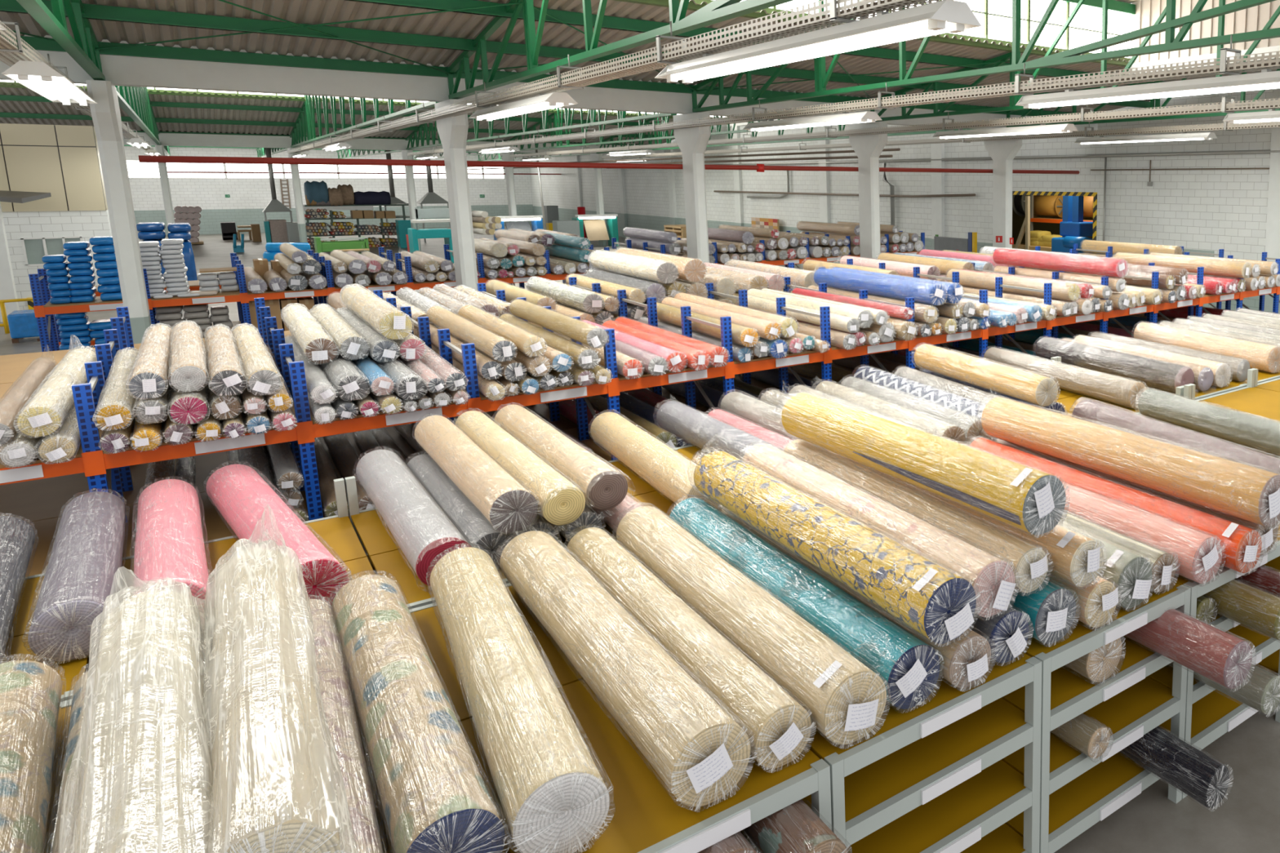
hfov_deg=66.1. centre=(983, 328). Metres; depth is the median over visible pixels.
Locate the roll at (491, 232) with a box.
[488,228,495,235]
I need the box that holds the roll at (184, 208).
[181,205,187,213]
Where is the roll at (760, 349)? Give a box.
[657,319,769,357]
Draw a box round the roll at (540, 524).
[506,511,561,543]
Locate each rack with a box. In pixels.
[0,244,1112,383]
[0,246,1223,522]
[0,252,1279,577]
[28,231,924,351]
[43,368,1279,852]
[46,231,833,345]
[302,203,409,249]
[1030,195,1093,231]
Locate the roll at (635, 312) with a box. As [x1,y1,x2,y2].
[601,299,648,321]
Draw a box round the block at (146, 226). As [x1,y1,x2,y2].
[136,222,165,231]
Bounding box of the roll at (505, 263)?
[475,251,512,268]
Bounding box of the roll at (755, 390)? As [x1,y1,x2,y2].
[713,376,767,396]
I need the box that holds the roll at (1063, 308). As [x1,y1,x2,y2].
[962,287,1073,316]
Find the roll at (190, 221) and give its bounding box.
[186,217,193,225]
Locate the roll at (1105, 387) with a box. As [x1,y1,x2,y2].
[982,347,1148,408]
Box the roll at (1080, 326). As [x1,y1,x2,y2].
[1064,322,1134,338]
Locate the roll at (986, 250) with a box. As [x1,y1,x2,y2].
[979,245,1082,255]
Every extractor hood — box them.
[262,147,293,222]
[382,150,408,238]
[416,151,450,242]
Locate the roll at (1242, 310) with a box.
[1236,308,1279,318]
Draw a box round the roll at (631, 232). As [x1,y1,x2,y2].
[623,227,677,242]
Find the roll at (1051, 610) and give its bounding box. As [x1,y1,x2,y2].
[1008,578,1079,647]
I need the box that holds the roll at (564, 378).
[546,367,573,386]
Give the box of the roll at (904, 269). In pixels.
[840,255,940,280]
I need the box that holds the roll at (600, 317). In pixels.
[554,301,614,325]
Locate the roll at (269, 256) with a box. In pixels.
[262,251,307,262]
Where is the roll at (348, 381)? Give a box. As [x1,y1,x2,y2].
[318,351,369,400]
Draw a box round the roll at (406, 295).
[395,287,453,313]
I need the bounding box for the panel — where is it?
[933,234,968,274]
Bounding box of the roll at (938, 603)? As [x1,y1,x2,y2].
[693,450,981,646]
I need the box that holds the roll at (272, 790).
[202,506,356,852]
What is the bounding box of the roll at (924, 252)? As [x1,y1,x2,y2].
[919,248,1017,270]
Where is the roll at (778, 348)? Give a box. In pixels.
[757,336,788,358]
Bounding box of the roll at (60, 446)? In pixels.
[35,381,87,464]
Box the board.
[751,217,779,231]
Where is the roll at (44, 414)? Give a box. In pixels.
[13,335,97,437]
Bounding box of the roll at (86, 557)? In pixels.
[24,488,127,664]
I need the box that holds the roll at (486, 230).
[485,228,490,235]
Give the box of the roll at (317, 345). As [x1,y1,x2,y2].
[280,302,340,364]
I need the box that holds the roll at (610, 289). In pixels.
[565,274,646,303]
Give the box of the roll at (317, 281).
[298,267,326,288]
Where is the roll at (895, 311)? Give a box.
[791,288,913,319]
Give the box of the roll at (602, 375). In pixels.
[574,364,613,384]
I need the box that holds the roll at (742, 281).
[705,266,768,292]
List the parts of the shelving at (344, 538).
post, post, post, post, post, post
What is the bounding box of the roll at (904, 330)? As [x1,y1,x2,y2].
[886,317,917,341]
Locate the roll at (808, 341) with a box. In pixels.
[791,332,816,349]
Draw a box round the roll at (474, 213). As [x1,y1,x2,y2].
[471,210,488,217]
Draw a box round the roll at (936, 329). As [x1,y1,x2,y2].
[889,316,942,335]
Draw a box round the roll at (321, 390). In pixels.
[284,335,337,404]
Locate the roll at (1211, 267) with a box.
[1114,252,1251,278]
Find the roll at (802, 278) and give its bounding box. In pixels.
[724,258,818,288]
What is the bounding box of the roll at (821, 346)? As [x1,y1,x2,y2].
[809,338,830,352]
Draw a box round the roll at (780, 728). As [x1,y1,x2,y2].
[566,527,816,773]
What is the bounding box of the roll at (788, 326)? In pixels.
[674,293,798,337]
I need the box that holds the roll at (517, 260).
[502,253,524,266]
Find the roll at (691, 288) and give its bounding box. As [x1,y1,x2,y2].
[674,278,708,297]
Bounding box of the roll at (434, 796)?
[331,574,510,852]
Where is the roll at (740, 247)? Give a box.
[708,239,746,252]
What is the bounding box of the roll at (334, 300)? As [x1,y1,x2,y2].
[328,293,353,311]
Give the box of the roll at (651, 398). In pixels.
[622,388,671,408]
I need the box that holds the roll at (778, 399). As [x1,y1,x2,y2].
[760,389,791,409]
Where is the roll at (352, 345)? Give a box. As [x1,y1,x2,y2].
[309,303,370,359]
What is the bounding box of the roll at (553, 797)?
[430,543,614,852]
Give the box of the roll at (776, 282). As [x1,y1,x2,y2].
[703,262,785,291]
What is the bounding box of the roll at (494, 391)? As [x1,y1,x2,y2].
[431,342,506,400]
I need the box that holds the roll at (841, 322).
[747,295,860,333]
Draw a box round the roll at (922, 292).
[813,268,947,305]
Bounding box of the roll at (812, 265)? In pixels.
[803,259,899,275]
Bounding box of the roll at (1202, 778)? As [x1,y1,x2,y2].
[1120,726,1233,811]
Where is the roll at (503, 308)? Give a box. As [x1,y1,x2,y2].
[453,284,519,317]
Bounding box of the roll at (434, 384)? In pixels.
[395,353,447,392]
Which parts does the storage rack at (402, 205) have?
post, post, post, post, post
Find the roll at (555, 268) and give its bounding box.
[535,262,564,274]
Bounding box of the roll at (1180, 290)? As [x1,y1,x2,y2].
[1124,284,1186,301]
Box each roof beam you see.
[0,0,1150,108]
[347,0,1163,84]
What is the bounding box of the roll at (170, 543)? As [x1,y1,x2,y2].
[132,479,214,626]
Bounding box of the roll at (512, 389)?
[493,375,519,395]
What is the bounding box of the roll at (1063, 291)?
[946,269,1081,301]
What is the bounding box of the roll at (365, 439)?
[351,429,382,455]
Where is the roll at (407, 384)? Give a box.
[366,351,427,399]
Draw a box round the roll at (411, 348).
[354,311,427,360]
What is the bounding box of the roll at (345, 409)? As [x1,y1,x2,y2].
[316,363,358,419]
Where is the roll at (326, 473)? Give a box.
[313,437,348,516]
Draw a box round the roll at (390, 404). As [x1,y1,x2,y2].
[367,385,403,414]
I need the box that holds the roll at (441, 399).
[423,385,452,407]
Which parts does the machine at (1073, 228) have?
motor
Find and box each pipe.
[138,155,1079,173]
[167,171,561,174]
[882,163,894,225]
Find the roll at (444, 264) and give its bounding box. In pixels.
[412,250,453,271]
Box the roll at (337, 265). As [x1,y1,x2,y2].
[319,253,346,272]
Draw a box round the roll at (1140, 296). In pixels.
[1112,289,1146,306]
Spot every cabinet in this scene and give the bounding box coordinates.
[285,222,299,242]
[395,219,411,248]
[405,234,409,252]
[543,204,559,230]
[552,220,580,244]
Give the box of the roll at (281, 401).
[263,344,293,412]
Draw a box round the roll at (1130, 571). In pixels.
[1057,522,1155,612]
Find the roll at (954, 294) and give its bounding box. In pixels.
[830,266,964,303]
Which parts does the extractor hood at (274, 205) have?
leg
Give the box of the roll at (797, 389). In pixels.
[788,385,934,435]
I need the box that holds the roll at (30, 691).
[0,660,62,852]
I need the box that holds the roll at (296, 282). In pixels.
[280,269,307,290]
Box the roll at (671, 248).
[625,236,680,254]
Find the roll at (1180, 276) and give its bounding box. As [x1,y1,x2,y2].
[1127,264,1188,284]
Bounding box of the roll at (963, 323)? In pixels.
[937,315,969,332]
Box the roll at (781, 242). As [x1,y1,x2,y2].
[753,235,789,248]
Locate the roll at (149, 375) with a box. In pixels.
[125,323,172,399]
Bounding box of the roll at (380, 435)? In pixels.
[369,427,408,465]
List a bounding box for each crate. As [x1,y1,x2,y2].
[7,309,39,343]
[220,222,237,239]
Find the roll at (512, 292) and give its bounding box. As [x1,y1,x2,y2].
[485,280,556,311]
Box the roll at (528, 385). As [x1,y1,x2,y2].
[502,374,541,394]
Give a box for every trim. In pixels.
[0,81,725,119]
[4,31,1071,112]
[27,297,34,309]
[136,129,639,144]
[614,0,1131,66]
[1012,191,1097,253]
[1058,0,1135,14]
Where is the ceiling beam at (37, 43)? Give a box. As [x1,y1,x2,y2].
[0,34,1080,118]
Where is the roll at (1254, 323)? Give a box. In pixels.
[1202,314,1279,329]
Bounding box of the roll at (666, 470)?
[590,412,724,511]
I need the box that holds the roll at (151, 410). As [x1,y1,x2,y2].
[133,353,171,424]
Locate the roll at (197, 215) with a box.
[193,212,200,218]
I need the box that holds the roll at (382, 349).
[336,306,399,362]
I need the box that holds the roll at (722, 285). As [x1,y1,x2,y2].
[684,273,736,297]
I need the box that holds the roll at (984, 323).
[960,315,990,329]
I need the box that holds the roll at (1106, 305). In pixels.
[1097,298,1113,312]
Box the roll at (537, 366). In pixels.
[511,348,551,377]
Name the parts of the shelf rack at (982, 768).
post, label plate, post, post, label plate, label plate, label plate, post, post, label plate, label plate, label plate, label plate, post, post, post, post, label plate, label plate, label plate, post, post, label plate, post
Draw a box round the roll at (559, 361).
[540,345,573,371]
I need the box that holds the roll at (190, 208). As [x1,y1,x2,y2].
[187,205,194,213]
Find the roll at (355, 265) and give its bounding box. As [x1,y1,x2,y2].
[329,249,366,273]
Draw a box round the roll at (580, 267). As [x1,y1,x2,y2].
[539,255,587,272]
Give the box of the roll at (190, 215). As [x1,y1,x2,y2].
[186,212,194,218]
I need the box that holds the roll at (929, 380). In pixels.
[893,366,1001,404]
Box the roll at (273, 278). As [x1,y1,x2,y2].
[263,265,287,291]
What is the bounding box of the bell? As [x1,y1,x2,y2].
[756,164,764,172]
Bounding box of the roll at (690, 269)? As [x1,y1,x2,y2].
[616,248,706,281]
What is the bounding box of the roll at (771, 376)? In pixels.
[751,368,819,391]
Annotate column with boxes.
[0,202,19,321]
[85,80,151,343]
[155,145,174,231]
[287,147,307,242]
[401,150,421,251]
[434,98,478,291]
[502,151,517,222]
[590,153,606,246]
[672,111,711,262]
[848,121,887,259]
[984,134,1022,248]
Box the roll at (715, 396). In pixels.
[661,382,724,409]
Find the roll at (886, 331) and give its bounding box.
[858,322,896,342]
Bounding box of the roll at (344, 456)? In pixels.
[323,433,376,510]
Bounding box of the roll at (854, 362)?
[831,355,923,374]
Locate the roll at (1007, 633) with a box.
[968,605,1033,666]
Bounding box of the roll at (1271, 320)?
[1222,311,1279,324]
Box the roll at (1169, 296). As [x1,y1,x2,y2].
[1128,285,1177,302]
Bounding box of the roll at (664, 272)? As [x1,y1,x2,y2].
[588,249,679,284]
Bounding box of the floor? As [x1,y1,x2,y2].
[0,224,1279,852]
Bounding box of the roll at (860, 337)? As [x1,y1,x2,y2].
[751,308,866,346]
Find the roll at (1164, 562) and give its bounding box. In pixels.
[1058,509,1179,595]
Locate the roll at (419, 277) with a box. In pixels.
[394,262,426,282]
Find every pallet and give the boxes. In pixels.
[191,240,204,244]
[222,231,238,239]
[663,224,686,239]
[1012,244,1051,252]
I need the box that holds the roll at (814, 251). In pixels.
[796,244,823,257]
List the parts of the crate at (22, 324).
leg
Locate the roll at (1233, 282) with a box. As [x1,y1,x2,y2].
[1187,275,1238,293]
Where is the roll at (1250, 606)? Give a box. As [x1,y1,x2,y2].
[1202,579,1279,640]
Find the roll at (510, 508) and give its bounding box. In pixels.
[414,415,539,533]
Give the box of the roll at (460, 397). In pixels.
[442,385,470,404]
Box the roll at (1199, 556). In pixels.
[951,440,1226,585]
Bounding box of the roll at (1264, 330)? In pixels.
[1188,316,1279,335]
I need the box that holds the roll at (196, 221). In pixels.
[192,217,200,225]
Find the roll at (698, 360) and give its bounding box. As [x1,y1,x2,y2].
[602,320,711,370]
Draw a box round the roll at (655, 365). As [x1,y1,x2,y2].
[614,339,668,376]
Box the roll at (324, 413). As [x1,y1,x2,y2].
[306,389,337,424]
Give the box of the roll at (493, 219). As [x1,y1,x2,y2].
[489,216,496,223]
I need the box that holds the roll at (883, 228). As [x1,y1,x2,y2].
[836,221,899,233]
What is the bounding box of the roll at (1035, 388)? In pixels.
[914,343,1060,406]
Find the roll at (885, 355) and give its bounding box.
[868,351,924,368]
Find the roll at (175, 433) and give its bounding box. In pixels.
[162,393,193,445]
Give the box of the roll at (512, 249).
[478,237,519,254]
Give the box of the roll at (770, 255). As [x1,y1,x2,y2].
[751,249,777,260]
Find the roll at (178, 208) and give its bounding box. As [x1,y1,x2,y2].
[173,205,182,213]
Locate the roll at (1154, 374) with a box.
[1035,337,1194,393]
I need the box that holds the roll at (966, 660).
[722,506,995,691]
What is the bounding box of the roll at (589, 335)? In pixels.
[509,299,608,348]
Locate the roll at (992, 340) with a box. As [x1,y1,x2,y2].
[973,336,1035,351]
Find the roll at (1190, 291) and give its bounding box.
[1173,284,1197,298]
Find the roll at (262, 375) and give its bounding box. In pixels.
[230,322,283,395]
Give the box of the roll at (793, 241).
[777,235,798,246]
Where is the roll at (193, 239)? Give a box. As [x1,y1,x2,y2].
[191,236,199,242]
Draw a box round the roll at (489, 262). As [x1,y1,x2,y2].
[452,253,500,268]
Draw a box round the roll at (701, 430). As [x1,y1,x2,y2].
[656,400,783,460]
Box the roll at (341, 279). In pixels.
[332,269,352,287]
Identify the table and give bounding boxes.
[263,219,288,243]
[493,215,542,240]
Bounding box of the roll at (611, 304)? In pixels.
[551,280,620,311]
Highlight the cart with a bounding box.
[232,234,244,252]
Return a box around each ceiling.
[1115,0,1140,3]
[1225,66,1279,75]
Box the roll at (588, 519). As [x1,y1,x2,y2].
[541,506,605,542]
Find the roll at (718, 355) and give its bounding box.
[614,317,729,367]
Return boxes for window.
[0,80,725,117]
[20,235,83,266]
[126,160,503,178]
[740,0,1131,57]
[1130,0,1279,62]
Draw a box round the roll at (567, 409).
[544,398,601,432]
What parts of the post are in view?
post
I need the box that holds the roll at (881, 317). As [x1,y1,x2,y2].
[761,288,889,324]
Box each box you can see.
[248,300,258,333]
[250,223,262,241]
[253,258,269,283]
[264,298,282,328]
[270,259,284,274]
[279,297,297,331]
[296,297,314,314]
[350,209,363,218]
[361,209,373,218]
[373,210,384,218]
[383,210,395,218]
[546,222,554,244]
[1146,182,1152,186]
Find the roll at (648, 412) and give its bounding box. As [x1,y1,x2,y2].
[600,391,693,446]
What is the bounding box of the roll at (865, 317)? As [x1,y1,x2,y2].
[746,288,874,328]
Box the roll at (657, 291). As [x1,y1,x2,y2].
[585,269,665,302]
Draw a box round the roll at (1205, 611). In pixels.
[1174,595,1217,624]
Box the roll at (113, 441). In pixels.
[98,396,139,453]
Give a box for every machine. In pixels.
[313,236,369,255]
[407,207,453,263]
[571,213,618,246]
[1051,195,1093,253]
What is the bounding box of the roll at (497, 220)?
[492,216,502,223]
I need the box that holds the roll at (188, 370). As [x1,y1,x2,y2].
[168,320,208,392]
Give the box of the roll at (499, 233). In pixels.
[494,229,541,244]
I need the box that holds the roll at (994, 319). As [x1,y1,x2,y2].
[971,312,1008,327]
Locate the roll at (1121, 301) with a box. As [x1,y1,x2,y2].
[1090,292,1129,310]
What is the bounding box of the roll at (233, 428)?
[222,410,246,439]
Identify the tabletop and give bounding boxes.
[410,218,449,222]
[495,215,542,218]
[575,213,617,217]
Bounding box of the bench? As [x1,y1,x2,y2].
[236,225,252,239]
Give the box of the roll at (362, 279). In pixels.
[344,269,370,286]
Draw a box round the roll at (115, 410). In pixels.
[92,347,139,431]
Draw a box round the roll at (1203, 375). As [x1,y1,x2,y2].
[1062,338,1213,391]
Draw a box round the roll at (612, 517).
[585,494,642,532]
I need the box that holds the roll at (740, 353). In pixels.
[638,317,753,362]
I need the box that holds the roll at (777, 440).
[706,408,792,449]
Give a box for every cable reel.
[1012,194,1029,216]
[1029,195,1062,217]
[1083,195,1093,217]
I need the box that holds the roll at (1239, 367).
[1089,332,1249,381]
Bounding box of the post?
[968,231,977,253]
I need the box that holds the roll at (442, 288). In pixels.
[432,283,500,317]
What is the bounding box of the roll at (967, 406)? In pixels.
[853,365,997,440]
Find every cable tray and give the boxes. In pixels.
[0,20,154,151]
[287,0,942,153]
[407,35,1279,155]
[510,92,1279,157]
[601,112,1279,158]
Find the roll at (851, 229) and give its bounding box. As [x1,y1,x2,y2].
[796,221,859,235]
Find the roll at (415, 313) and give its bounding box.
[382,292,434,330]
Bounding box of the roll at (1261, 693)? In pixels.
[1168,662,1279,717]
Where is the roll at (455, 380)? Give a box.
[410,334,468,391]
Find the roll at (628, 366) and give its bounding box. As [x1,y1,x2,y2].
[553,331,644,379]
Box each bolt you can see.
[328,224,335,228]
[354,224,361,228]
[354,230,361,235]
[377,237,385,242]
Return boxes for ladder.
[280,178,291,208]
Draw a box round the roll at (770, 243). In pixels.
[751,236,777,248]
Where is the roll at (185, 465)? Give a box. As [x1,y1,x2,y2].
[174,456,195,486]
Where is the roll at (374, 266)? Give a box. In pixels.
[346,251,381,272]
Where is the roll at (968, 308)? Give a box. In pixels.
[943,300,977,317]
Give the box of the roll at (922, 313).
[807,284,938,323]
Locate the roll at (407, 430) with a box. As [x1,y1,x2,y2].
[394,422,428,454]
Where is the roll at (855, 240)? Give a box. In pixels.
[800,231,859,245]
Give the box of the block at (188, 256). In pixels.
[182,240,197,280]
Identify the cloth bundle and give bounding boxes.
[303,180,328,205]
[305,195,316,205]
[315,200,330,205]
[328,186,343,206]
[337,184,354,204]
[353,191,391,204]
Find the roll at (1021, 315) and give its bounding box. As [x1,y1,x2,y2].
[960,298,1028,323]
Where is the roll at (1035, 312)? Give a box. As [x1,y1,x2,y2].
[961,293,1043,322]
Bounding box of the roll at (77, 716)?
[52,666,96,852]
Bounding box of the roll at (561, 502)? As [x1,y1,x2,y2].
[454,410,586,525]
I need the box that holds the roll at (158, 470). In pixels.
[134,458,175,530]
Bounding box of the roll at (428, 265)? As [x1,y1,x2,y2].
[400,251,439,272]
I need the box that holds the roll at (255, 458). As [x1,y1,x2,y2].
[236,445,279,496]
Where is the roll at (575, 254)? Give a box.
[543,244,591,262]
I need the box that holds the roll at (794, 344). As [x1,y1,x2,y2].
[777,335,804,353]
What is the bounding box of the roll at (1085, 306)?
[962,284,1093,315]
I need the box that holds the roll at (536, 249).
[497,237,545,255]
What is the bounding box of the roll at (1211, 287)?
[1185,279,1223,294]
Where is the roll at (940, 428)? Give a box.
[814,380,967,444]
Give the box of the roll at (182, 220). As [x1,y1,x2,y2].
[180,217,186,222]
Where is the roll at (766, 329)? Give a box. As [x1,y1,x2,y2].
[661,297,782,340]
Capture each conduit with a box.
[440,154,893,170]
[444,147,900,168]
[534,146,546,230]
[606,149,1279,168]
[713,190,975,197]
[746,170,789,198]
[1090,167,1269,170]
[1102,157,1106,253]
[1149,160,1151,182]
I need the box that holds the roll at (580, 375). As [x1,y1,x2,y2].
[565,364,595,386]
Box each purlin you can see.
[0,94,713,128]
[0,111,675,138]
[122,130,639,145]
[124,145,535,153]
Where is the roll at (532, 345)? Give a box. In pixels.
[458,305,546,357]
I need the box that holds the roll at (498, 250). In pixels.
[474,238,507,257]
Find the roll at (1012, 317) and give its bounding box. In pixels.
[989,309,1017,325]
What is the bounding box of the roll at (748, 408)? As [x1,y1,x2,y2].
[720,391,827,450]
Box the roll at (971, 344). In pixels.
[944,338,1036,357]
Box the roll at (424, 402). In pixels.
[413,393,431,409]
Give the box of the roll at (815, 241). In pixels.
[778,233,819,245]
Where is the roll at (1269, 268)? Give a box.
[1149,252,1279,275]
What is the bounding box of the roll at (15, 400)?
[0,353,56,446]
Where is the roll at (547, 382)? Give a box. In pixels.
[524,371,558,391]
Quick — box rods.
[7,0,1011,112]
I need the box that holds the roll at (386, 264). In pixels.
[361,251,395,271]
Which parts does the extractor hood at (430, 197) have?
leg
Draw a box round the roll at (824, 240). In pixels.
[778,231,829,244]
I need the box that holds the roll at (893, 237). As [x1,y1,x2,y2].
[880,232,900,243]
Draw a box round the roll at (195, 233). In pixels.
[191,230,199,237]
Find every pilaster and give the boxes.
[573,153,582,206]
[617,158,627,237]
[666,140,676,224]
[731,125,743,226]
[817,125,831,262]
[930,128,944,249]
[1263,88,1279,314]
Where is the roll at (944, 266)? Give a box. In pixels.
[877,253,974,274]
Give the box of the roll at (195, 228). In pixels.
[192,224,199,231]
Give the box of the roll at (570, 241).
[542,231,591,248]
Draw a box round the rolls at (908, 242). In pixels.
[130,229,1279,555]
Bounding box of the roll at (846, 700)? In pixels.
[616,506,890,749]
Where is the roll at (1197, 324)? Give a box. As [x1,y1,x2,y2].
[1173,319,1279,341]
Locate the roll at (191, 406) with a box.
[167,354,209,425]
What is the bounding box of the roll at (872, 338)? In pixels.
[857,328,880,345]
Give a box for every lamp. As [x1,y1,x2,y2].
[0,23,6,30]
[1,60,97,106]
[125,137,151,147]
[144,148,161,155]
[289,151,310,157]
[322,142,351,151]
[413,153,440,159]
[468,92,577,120]
[478,146,519,153]
[520,155,551,160]
[606,149,655,155]
[615,157,647,161]
[654,0,982,83]
[742,111,881,131]
[932,123,1077,138]
[1015,68,1279,109]
[1074,132,1217,144]
[1222,108,1279,124]
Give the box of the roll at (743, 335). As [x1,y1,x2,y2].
[656,302,758,346]
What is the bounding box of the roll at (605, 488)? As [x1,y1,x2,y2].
[493,404,627,510]
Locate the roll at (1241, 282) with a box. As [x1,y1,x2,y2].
[1187,274,1246,292]
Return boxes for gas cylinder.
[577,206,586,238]
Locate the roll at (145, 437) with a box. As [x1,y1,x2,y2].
[129,416,162,452]
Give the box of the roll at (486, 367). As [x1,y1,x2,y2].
[429,324,503,379]
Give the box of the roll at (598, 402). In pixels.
[586,395,677,448]
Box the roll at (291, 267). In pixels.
[274,253,301,274]
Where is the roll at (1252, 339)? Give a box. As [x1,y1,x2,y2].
[1158,321,1279,346]
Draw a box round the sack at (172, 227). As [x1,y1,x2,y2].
[167,222,191,232]
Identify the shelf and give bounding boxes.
[302,203,408,206]
[304,215,409,220]
[306,232,381,236]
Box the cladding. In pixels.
[0,123,107,211]
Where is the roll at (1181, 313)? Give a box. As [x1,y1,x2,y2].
[1157,306,1235,319]
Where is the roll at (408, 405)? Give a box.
[391,389,418,412]
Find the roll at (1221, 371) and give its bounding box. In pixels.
[1073,334,1232,387]
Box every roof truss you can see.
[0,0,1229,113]
[0,83,724,144]
[16,0,105,80]
[115,85,160,144]
[163,145,170,155]
[256,147,288,157]
[289,94,438,147]
[336,149,401,158]
[404,104,675,149]
[413,151,502,159]
[446,0,793,99]
[477,152,590,160]
[506,107,840,151]
[595,112,973,153]
[691,0,1279,112]
[870,0,1279,121]
[1006,66,1279,127]
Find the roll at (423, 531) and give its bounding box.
[355,449,471,586]
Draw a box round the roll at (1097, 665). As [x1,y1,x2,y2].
[1065,637,1125,684]
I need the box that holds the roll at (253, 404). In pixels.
[235,348,266,414]
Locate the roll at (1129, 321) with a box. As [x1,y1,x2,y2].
[1097,315,1168,327]
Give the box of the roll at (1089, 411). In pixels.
[1071,399,1279,474]
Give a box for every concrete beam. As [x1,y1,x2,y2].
[0,48,1097,133]
[123,132,663,155]
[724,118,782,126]
[1128,44,1279,74]
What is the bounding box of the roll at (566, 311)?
[555,303,595,323]
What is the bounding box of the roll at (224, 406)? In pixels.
[203,350,242,419]
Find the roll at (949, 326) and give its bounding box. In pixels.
[933,316,958,333]
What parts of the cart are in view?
handle, handle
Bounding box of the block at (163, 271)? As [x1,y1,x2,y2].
[140,239,165,281]
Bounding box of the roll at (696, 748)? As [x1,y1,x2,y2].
[499,530,757,812]
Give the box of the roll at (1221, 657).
[1124,608,1256,692]
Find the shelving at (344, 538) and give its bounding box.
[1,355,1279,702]
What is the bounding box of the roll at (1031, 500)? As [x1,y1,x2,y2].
[781,392,1070,537]
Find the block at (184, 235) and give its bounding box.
[167,231,191,239]
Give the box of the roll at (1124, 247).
[1081,240,1182,254]
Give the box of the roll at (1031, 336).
[1002,328,1076,344]
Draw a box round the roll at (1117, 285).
[994,265,1126,292]
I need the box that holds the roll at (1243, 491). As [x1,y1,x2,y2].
[981,396,1279,529]
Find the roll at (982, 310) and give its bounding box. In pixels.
[960,299,991,317]
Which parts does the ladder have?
rail, rail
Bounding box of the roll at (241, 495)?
[206,464,351,605]
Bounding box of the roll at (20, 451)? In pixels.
[0,428,44,467]
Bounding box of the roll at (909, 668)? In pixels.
[669,497,943,712]
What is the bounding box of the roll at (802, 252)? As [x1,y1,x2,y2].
[786,245,808,258]
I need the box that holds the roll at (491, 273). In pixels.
[476,265,498,278]
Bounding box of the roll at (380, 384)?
[346,354,395,395]
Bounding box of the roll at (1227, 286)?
[1187,278,1232,293]
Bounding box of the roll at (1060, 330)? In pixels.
[1040,326,1093,336]
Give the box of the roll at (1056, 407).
[922,368,1067,415]
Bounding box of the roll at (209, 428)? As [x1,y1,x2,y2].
[194,365,221,441]
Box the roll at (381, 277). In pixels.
[362,269,391,284]
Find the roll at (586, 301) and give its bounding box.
[525,275,604,313]
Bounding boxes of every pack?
[41,253,66,262]
[43,261,69,269]
[45,267,69,275]
[47,274,70,283]
[48,280,71,290]
[49,295,71,303]
[50,288,71,297]
[54,311,87,319]
[56,315,88,325]
[58,320,91,331]
[58,341,91,350]
[59,328,91,337]
[60,334,93,344]
[62,240,89,248]
[63,247,91,255]
[66,261,93,269]
[67,253,92,262]
[68,266,94,275]
[68,280,95,288]
[69,274,95,282]
[70,286,96,295]
[70,293,96,302]
[88,235,113,244]
[88,319,111,329]
[89,328,109,337]
[92,244,115,253]
[93,252,115,261]
[94,260,117,269]
[94,337,105,344]
[96,267,118,276]
[97,275,119,284]
[97,284,120,293]
[100,291,122,300]
[138,240,159,247]
[139,245,160,251]
[140,250,159,256]
[141,254,162,261]
[142,259,161,265]
[142,263,161,270]
[146,268,161,275]
[146,272,162,279]
[147,276,164,284]
[148,281,166,288]
[149,287,164,293]
[150,289,166,297]
[153,293,173,298]
[155,305,183,313]
[155,311,182,320]
[159,248,182,254]
[159,315,186,326]
[160,238,183,244]
[160,244,183,249]
[160,252,183,258]
[161,257,184,263]
[162,262,185,268]
[162,271,186,277]
[164,266,187,272]
[164,275,187,282]
[165,280,188,287]
[166,284,189,291]
[166,288,190,296]
[177,293,199,297]
[182,303,208,311]
[183,309,209,319]
[186,315,212,324]
[190,289,217,295]
[196,272,217,280]
[196,323,212,330]
[199,279,219,286]
[199,285,219,292]
[200,330,207,337]
[210,305,229,315]
[210,313,229,322]
[213,318,232,328]
[217,271,235,279]
[218,278,236,285]
[221,283,239,291]
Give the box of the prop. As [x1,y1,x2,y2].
[1013,195,1030,250]
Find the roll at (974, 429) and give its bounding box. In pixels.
[840,376,991,446]
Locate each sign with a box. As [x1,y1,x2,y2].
[995,235,1002,242]
[1009,237,1013,244]
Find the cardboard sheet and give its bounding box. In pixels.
[199,266,236,272]
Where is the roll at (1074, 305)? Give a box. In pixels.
[960,285,1079,314]
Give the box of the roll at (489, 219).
[487,216,493,223]
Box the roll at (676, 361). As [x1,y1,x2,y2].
[581,320,688,373]
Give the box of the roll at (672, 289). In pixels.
[602,270,685,297]
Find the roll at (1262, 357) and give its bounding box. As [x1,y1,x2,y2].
[1133,322,1279,373]
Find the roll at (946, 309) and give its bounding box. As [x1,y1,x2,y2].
[830,287,964,319]
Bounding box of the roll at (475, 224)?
[472,222,486,229]
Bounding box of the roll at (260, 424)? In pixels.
[242,401,271,435]
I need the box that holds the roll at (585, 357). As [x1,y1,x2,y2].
[498,313,600,369]
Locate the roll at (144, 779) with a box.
[58,566,213,852]
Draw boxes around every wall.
[2,209,111,310]
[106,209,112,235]
[124,146,533,235]
[528,88,1273,311]
[1012,195,1093,244]
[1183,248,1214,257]
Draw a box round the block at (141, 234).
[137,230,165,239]
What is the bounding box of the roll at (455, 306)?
[418,287,466,315]
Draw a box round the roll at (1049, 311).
[962,292,1057,319]
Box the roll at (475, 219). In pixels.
[471,216,486,223]
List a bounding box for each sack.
[167,222,191,232]
[1030,230,1051,238]
[1030,237,1038,241]
[1030,240,1038,245]
[1037,241,1045,246]
[1038,235,1042,242]
[1040,234,1062,242]
[1042,241,1051,247]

